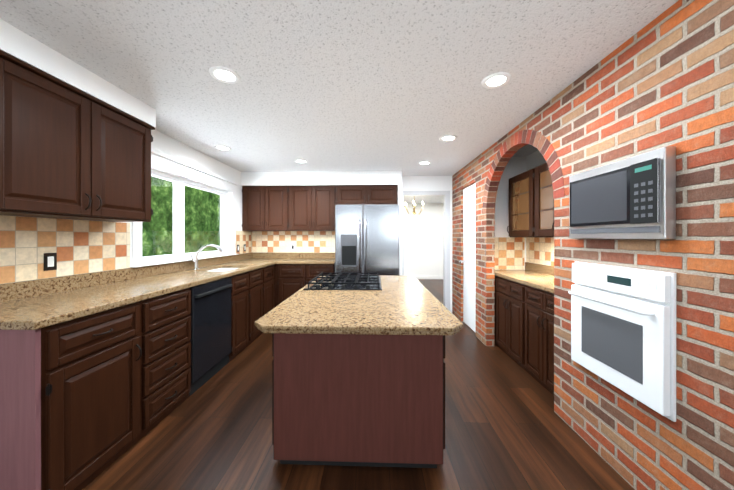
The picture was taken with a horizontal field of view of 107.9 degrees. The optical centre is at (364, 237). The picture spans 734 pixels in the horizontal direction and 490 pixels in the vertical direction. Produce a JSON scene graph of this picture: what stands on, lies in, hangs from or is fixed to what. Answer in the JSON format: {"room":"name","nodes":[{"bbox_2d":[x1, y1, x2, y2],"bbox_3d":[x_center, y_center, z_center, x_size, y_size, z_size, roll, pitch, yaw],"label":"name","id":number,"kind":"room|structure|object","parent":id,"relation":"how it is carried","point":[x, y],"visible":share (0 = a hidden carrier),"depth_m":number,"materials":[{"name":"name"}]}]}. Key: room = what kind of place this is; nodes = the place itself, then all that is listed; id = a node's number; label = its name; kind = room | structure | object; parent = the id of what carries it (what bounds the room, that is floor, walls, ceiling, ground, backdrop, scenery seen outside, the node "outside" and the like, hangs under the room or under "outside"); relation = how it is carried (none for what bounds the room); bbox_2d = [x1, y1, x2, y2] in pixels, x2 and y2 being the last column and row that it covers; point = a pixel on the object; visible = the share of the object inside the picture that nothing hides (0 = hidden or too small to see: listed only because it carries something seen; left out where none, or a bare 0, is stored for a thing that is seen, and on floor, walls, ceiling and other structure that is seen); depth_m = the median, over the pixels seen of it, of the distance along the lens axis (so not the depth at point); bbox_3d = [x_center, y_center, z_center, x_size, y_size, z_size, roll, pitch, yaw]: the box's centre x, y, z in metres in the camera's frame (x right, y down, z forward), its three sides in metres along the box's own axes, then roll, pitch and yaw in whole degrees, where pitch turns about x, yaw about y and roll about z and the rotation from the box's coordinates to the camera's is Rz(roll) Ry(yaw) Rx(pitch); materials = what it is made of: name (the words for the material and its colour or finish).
{"room":"kitchen","nodes":[
{"label":"kitchen","id":0,"kind":"room"},
{"bbox_2d":[2,130,241,265],"bbox_3d":[-2.153,0.127,3.065,0.170,2.395,12.200,0,0,2],"label":"wall","id":1,"kind":"structure","parent":0,"point":[167,145],"depth_m":3.29,"materials":[{"name":"white paint"}]},
{"bbox_2d":[0,50,11,213],"bbox_3d":[-1.965,-0.523,1.044,0.330,0.790,0.574,0,0,2],"label":"upper cabinet","id":2,"kind":"object","parent":1,"relation":"attached to","point":[5,58],"depth_m":1.34,"materials":[{"name":"brown wood"}]},
{"bbox_2d":[0,56,154,221],"bbox_3d":[-1.945,-0.524,1.705,0.330,0.790,1.045,0,0,2],"label":"upper cabinet","id":3,"kind":"object","parent":1,"relation":"attached to","point":[67,151],"depth_m":1.64,"materials":[{"name":"brown wood"}]},
{"bbox_2d":[0,215,251,283],"bbox_3d":[-2.073,0.070,2.811,0.006,0.398,3.898,0,0,2],"label":"backsplash","id":4,"kind":"structure","parent":1,"relation":"attached to","point":[76,246],"depth_m":1.86,"materials":[{"name":"tile"}]},
{"bbox_2d":[44,253,56,270],"bbox_3d":[-2.099,0.161,1.783,0.007,0.116,0.072,0,0,2],"label":"electrical outlet","id":5,"kind":"object","parent":4,"relation":"attached to","point":[50,261],"visible":1,"depth_m":1.78,"materials":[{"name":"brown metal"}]},
{"bbox_2d":[130,149,237,267],"bbox_3d":[-2.100,-0.292,3.278,0.183,1.117,1.830,0,0,2],"label":"window","id":6,"kind":"structure","parent":1,"relation":"in","point":[179,233],"depth_m":3.09,"materials":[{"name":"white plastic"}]},
{"bbox_2d":[241,171,401,185],"bbox_3d":[-0.706,-0.963,4.526,2.630,0.218,0.385,0,0,2],"label":"ceiling soffit","id":7,"kind":"structure","parent":0,"point":[321,178],"depth_m":4.33,"materials":[{"name":"white paint"}]},
{"bbox_2d":[0,0,677,203],"bbox_3d":[1.800,-1.120,2.938,8.400,0.100,12.200,0,0,2],"label":"ceiling","id":8,"kind":"structure","parent":0,"point":[358,85],"depth_m":1.65,"materials":[{"name":"white paint"}]},
{"bbox_2d":[0,19,155,126],"bbox_3d":[-2.004,-0.993,-0.340,0.345,0.148,5.165,0,0,2],"label":"soffit","id":9,"kind":"object","parent":8,"relation":"attached to","point":[21,45],"depth_m":1.59,"materials":[{"name":"white paint"}]},
{"bbox_2d":[214,145,230,150],"bbox_3d":[-1.694,-1.065,3.189,0.184,0.008,0.184,0,0,2],"label":"recessed light","id":10,"kind":"object","parent":8,"relation":"in","point":[222,148],"visible":0.98,"depth_m":3.19,"materials":[{"name":"white plastic"}]},
{"bbox_2d":[209,66,239,83],"bbox_3d":[-0.919,-1.064,1.754,0.184,0.008,0.184,0,0,2],"label":"recessed light","id":11,"kind":"object","parent":8,"relation":"in","point":[224,74],"visible":1,"depth_m":1.74,"materials":[{"name":"white plastic"}]},
{"bbox_2d":[294,159,307,162],"bbox_3d":[-0.896,-1.066,3.744,0.184,0.008,0.184,0,0,2],"label":"recessed light","id":12,"kind":"object","parent":8,"relation":"in","point":[300,161],"visible":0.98,"depth_m":3.73,"materials":[{"name":"white plastic"}]},
{"bbox_2d":[404,201,423,217],"bbox_3d":[1.214,-0.777,6.559,0.512,0.592,0.524,0,0,2],"label":"chandelier","id":13,"kind":"object","parent":8,"relation":"hanging from","point":[414,212],"visible":0.98,"depth_m":6.52,"materials":[{"name":"gold metal"}]},
{"bbox_2d":[418,161,430,164],"bbox_3d":[0.857,-1.066,3.829,0.184,0.008,0.184,0,0,2],"label":"recessed light","id":14,"kind":"object","parent":8,"relation":"in","point":[424,162],"visible":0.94,"depth_m":3.83,"materials":[{"name":"white plastic"}]},
{"bbox_2d":[439,135,456,141],"bbox_3d":[0.897,-1.065,2.867,0.184,0.008,0.184,0,0,2],"label":"recessed light","id":15,"kind":"object","parent":8,"relation":"in","point":[445,138],"visible":0.96,"depth_m":2.86,"materials":[{"name":"white plastic"}]},
{"bbox_2d":[481,72,510,88],"bbox_3d":[0.894,-1.064,1.817,0.184,0.008,0.184,0,0,2],"label":"recessed light","id":16,"kind":"object","parent":8,"relation":"in","point":[495,80],"visible":1,"depth_m":1.81,"materials":[{"name":"white plastic"}]},
{"bbox_2d":[259,176,451,312],"bbox_3d":[0.086,0.126,4.755,4.540,2.395,0.120,0,0,2],"label":"wall","id":17,"kind":"structure","parent":0,"point":[426,183],"depth_m":4.66,"materials":[{"name":"white paint"}]},
{"bbox_2d":[242,186,293,230],"bbox_3d":[-1.595,-0.482,4.560,0.849,0.740,0.370,0,0,2],"label":"upper cabinet","id":18,"kind":"object","parent":17,"relation":"attached to","point":[289,208],"depth_m":4.38,"materials":[{"name":"brown wood"}]},
{"bbox_2d":[252,231,334,252],"bbox_3d":[-1.226,0.079,4.733,1.563,0.378,0.006,0,0,2],"label":"backsplash","id":19,"kind":"structure","parent":17,"relation":"attached to","point":[302,241],"depth_m":4.73,"materials":[{"name":"tile"}]},
{"bbox_2d":[294,185,335,230],"bbox_3d":[-0.896,-0.482,4.538,0.849,0.740,0.370,0,0,2],"label":"upper cabinet","id":20,"kind":"object","parent":17,"relation":"attached to","point":[314,205],"depth_m":4.35,"materials":[{"name":"brown wood"}]},
{"bbox_2d":[335,185,397,204],"bbox_3d":[0.035,-0.691,4.492,1.013,0.320,0.404,0,0,2],"label":"upper cabinet","id":21,"kind":"object","parent":17,"relation":"attached to","point":[363,194],"visible":1,"depth_m":4.33,"materials":[{"name":"brown wood"}]},
{"bbox_2d":[402,191,449,310],"bbox_3d":[1.046,0.256,4.717,0.880,2.135,0.135,0,0,2],"label":"trim","id":22,"kind":"structure","parent":17,"relation":"attached to","point":[446,249],"depth_m":4.65,"materials":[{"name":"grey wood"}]},
{"bbox_2d":[82,279,634,489],"bbox_3d":[-0.749,1.355,3.022,13.500,0.060,12.200,0,0,2],"label":"floor","id":23,"kind":"structure","parent":0,"point":[507,427],"depth_m":1.70,"materials":[{"name":"brown wood"}]},
{"bbox_2d":[0,299,147,489],"bbox_3d":[-1.786,0.869,1.483,0.660,0.916,0.540,0,0,2],"label":"base cabinet","id":24,"kind":"object","parent":23,"relation":"on","point":[85,401],"depth_m":1.34,"materials":[{"name":"brown wood"}]},
{"bbox_2d":[0,252,288,329],"bbox_3d":[-1.735,0.448,2.969,0.668,0.355,3.563,0,0,2],"label":"countertop","id":25,"kind":"structure","parent":24,"relation":"on","point":[35,304],"depth_m":1.83,"materials":[{"name":"stone"}]},
{"bbox_2d":[191,244,223,268],"bbox_3d":[-1.835,0.222,3.085,0.368,0.295,0.151,0,0,2],"label":"faucet","id":26,"kind":"object","parent":25,"relation":"on","point":[195,258],"visible":1,"depth_m":3.11,"materials":[{"name":"silver metal"}]},
{"bbox_2d":[148,288,190,431],"bbox_3d":[-1.771,0.868,1.954,0.660,0.916,0.555,0,0,2],"label":"base cabinet","id":27,"kind":"object","parent":23,"relation":"on","point":[169,318],"depth_m":1.96,"materials":[{"name":"brown wood"}]},
{"bbox_2d":[189,277,231,395],"bbox_3d":[-1.710,0.870,2.536,0.630,0.910,0.607,0,0,2],"label":"dishwasher","id":28,"kind":"object","parent":23,"relation":"on","point":[210,339],"visible":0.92,"depth_m":2.45,"materials":[{"name":"black metal"}]},
{"bbox_2d":[229,288,255,361],"bbox_3d":[-1.736,0.995,3.086,0.660,0.660,0.485,0,0,2],"label":"base cabinet","id":29,"kind":"object","parent":23,"relation":"on","point":[243,300],"depth_m":3.07,"materials":[{"name":"brown wood"}]},
{"bbox_2d":[231,284,267,337],"bbox_3d":[-1.724,0.995,3.457,0.660,0.660,0.562,0,0,2],"label":"base cabinet","id":30,"kind":"object","parent":23,"relation":"on","point":[261,293],"depth_m":3.59,"materials":[{"name":"brown wood"}]},
{"bbox_2d":[230,264,274,311],"bbox_3d":[-1.712,0.867,3.829,0.660,0.916,0.486,0,0,2],"label":"base cabinet","id":31,"kind":"object","parent":23,"relation":"on","point":[256,278],"depth_m":3.56,"materials":[{"name":"brown wood"}]},
{"bbox_2d":[275,264,334,306],"bbox_3d":[-0.920,0.866,4.388,0.929,0.915,0.674,0,0,2],"label":"base cabinet","id":32,"kind":"object","parent":23,"relation":"on","point":[291,279],"visible":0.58,"depth_m":4.09,"materials":[{"name":"brown wood"}]},
{"bbox_2d":[276,253,334,263],"bbox_3d":[-0.905,0.338,4.400,0.899,0.139,0.648,0,0,2],"label":"countertop","id":33,"kind":"structure","parent":32,"relation":"on","point":[311,258],"depth_m":4.46,"materials":[{"name":"stone"}]},
{"bbox_2d":[272,333,444,467],"bbox_3d":[-0.013,0.931,2.417,1.083,0.789,1.800,0,0,2],"label":"kitchen island","id":34,"kind":"object","parent":23,"relation":"on","point":[358,400],"visible":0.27,"depth_m":1.52,"materials":[{"name":"brown wood"}]},
{"bbox_2d":[255,275,462,334],"bbox_3d":[-0.012,0.510,2.437,1.200,0.050,1.960,0,0,2],"label":"island countertop","id":35,"kind":"structure","parent":34,"relation":"on","point":[404,305],"depth_m":1.71,"materials":[{"name":"stone"}]},
{"bbox_2d":[303,273,381,289],"bbox_3d":[-0.193,0.459,2.878,0.730,0.052,0.850,0,0,2],"label":"cooktop","id":36,"kind":"object","parent":35,"relation":"in","point":[340,281],"visible":0.98,"depth_m":2.68,"materials":[{"name":"black metal"}]},
{"bbox_2d":[335,204,398,275],"bbox_3d":[0.045,0.419,4.244,0.940,1.810,0.824,0,0,2],"label":"fridge","id":37,"kind":"object","parent":23,"relation":"on","point":[366,238],"visible":0.71,"depth_m":3.89,"materials":[{"name":"grey metal"}]},
{"bbox_2d":[495,275,553,394],"bbox_3d":[1.826,0.895,2.781,0.574,0.860,1.513,0,0,2],"label":"base cabinet","id":38,"kind":"object","parent":23,"relation":"on","point":[524,327],"visible":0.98,"depth_m":2.58,"materials":[{"name":"brown wood"}]},
{"bbox_2d":[495,262,553,293],"bbox_3d":[1.843,0.395,2.780,0.540,0.139,1.513,0,0,2],"label":"countertop","id":39,"kind":"structure","parent":38,"relation":"on","point":[538,276],"depth_m":2.98,"materials":[{"name":"stone"}]},
{"bbox_2d":[398,184,401,275],"bbox_3d":[0.576,0.235,4.487,0.065,2.177,0.385,0,0,2],"label":"wall","id":40,"kind":"structure","parent":0,"point":[400,223],"depth_m":4.29,"materials":[{"name":"white paint"}]},
{"bbox_2d":[404,203,442,275],"bbox_3d":[2.056,0.122,8.494,8.240,2.395,0.120,0,0,2],"label":"wall","id":41,"kind":"structure","parent":0,"point":[423,243],"depth_m":8.44,"materials":[{"name":"white paint"}]},
{"bbox_2d":[414,276,442,278],"bbox_3d":[2.139,1.265,8.425,8.070,0.110,0.015,0,0,2],"label":"baseboard","id":42,"kind":"structure","parent":41,"relation":"attached to","point":[428,277],"depth_m":8.42,"materials":[{"name":"white wood"}]},
{"bbox_2d":[495,150,553,269],"bbox_3d":[1.891,0.128,2.826,0.650,2.395,1.620,0,0,2],"label":"wall","id":43,"kind":"structure","parent":0,"point":[515,166],"depth_m":3.54,"materials":[{"name":"white paint"}]},
{"bbox_2d":[495,237,553,269],"bbox_3d":[1.854,0.213,2.780,0.520,0.423,1.514,0,0,2],"label":"backsplash","id":44,"kind":"structure","parent":43,"relation":"attached to","point":[509,252],"depth_m":3.52,"materials":[{"name":"tile"}]},
{"bbox_2d":[507,163,553,236],"bbox_3d":[1.912,-0.365,2.658,0.394,0.730,1.275,0,0,2],"label":"upper cabinet","id":45,"kind":"object","parent":43,"relation":"attached to","point":[531,206],"visible":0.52,"depth_m":2.79,"materials":[{"name":"brown wood"}]},
{"bbox_2d":[452,0,733,489],"bbox_3d":[1.515,0.128,2.808,0.107,2.395,3.680,0,0,2],"label":"brick wall","id":46,"kind":"structure","parent":0,"point":[665,78],"depth_m":1.29,"materials":[{"name":"brick"}]},
{"bbox_2d":[459,183,475,332],"bbox_3d":[1.513,0.281,3.889,0.124,2.075,0.592,0,0,2],"label":"pantry door","id":47,"kind":"structure","parent":46,"relation":"in","point":[469,256],"depth_m":3.91,"materials":[{"name":"white wood"}]},
{"bbox_2d":[568,261,675,421],"bbox_3d":[1.377,0.499,1.510,0.093,0.675,0.595,0,0,2],"label":"oven","id":48,"kind":"object","parent":46,"relation":"attached to","point":[623,329],"visible":1,"depth_m":1.39,"materials":[{"name":"white metal"}]},
{"bbox_2d":[569,147,675,238],"bbox_3d":[1.391,-0.204,1.509,0.065,0.420,0.595,0,0,2],"label":"microwave","id":49,"kind":"object","parent":46,"relation":"attached to","point":[633,197],"visible":1,"depth_m":1.38,"materials":[{"name":"silver metal"}]},
{"label":"outside","id":50,"kind":"structure","parent":0,"visible":0},
{"bbox_2d":[142,176,219,256],"bbox_3d":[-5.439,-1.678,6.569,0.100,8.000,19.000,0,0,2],"label":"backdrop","id":51,"kind":"structure","parent":50,"point":[196,211],"depth_m":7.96,"materials":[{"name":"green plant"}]}
]}

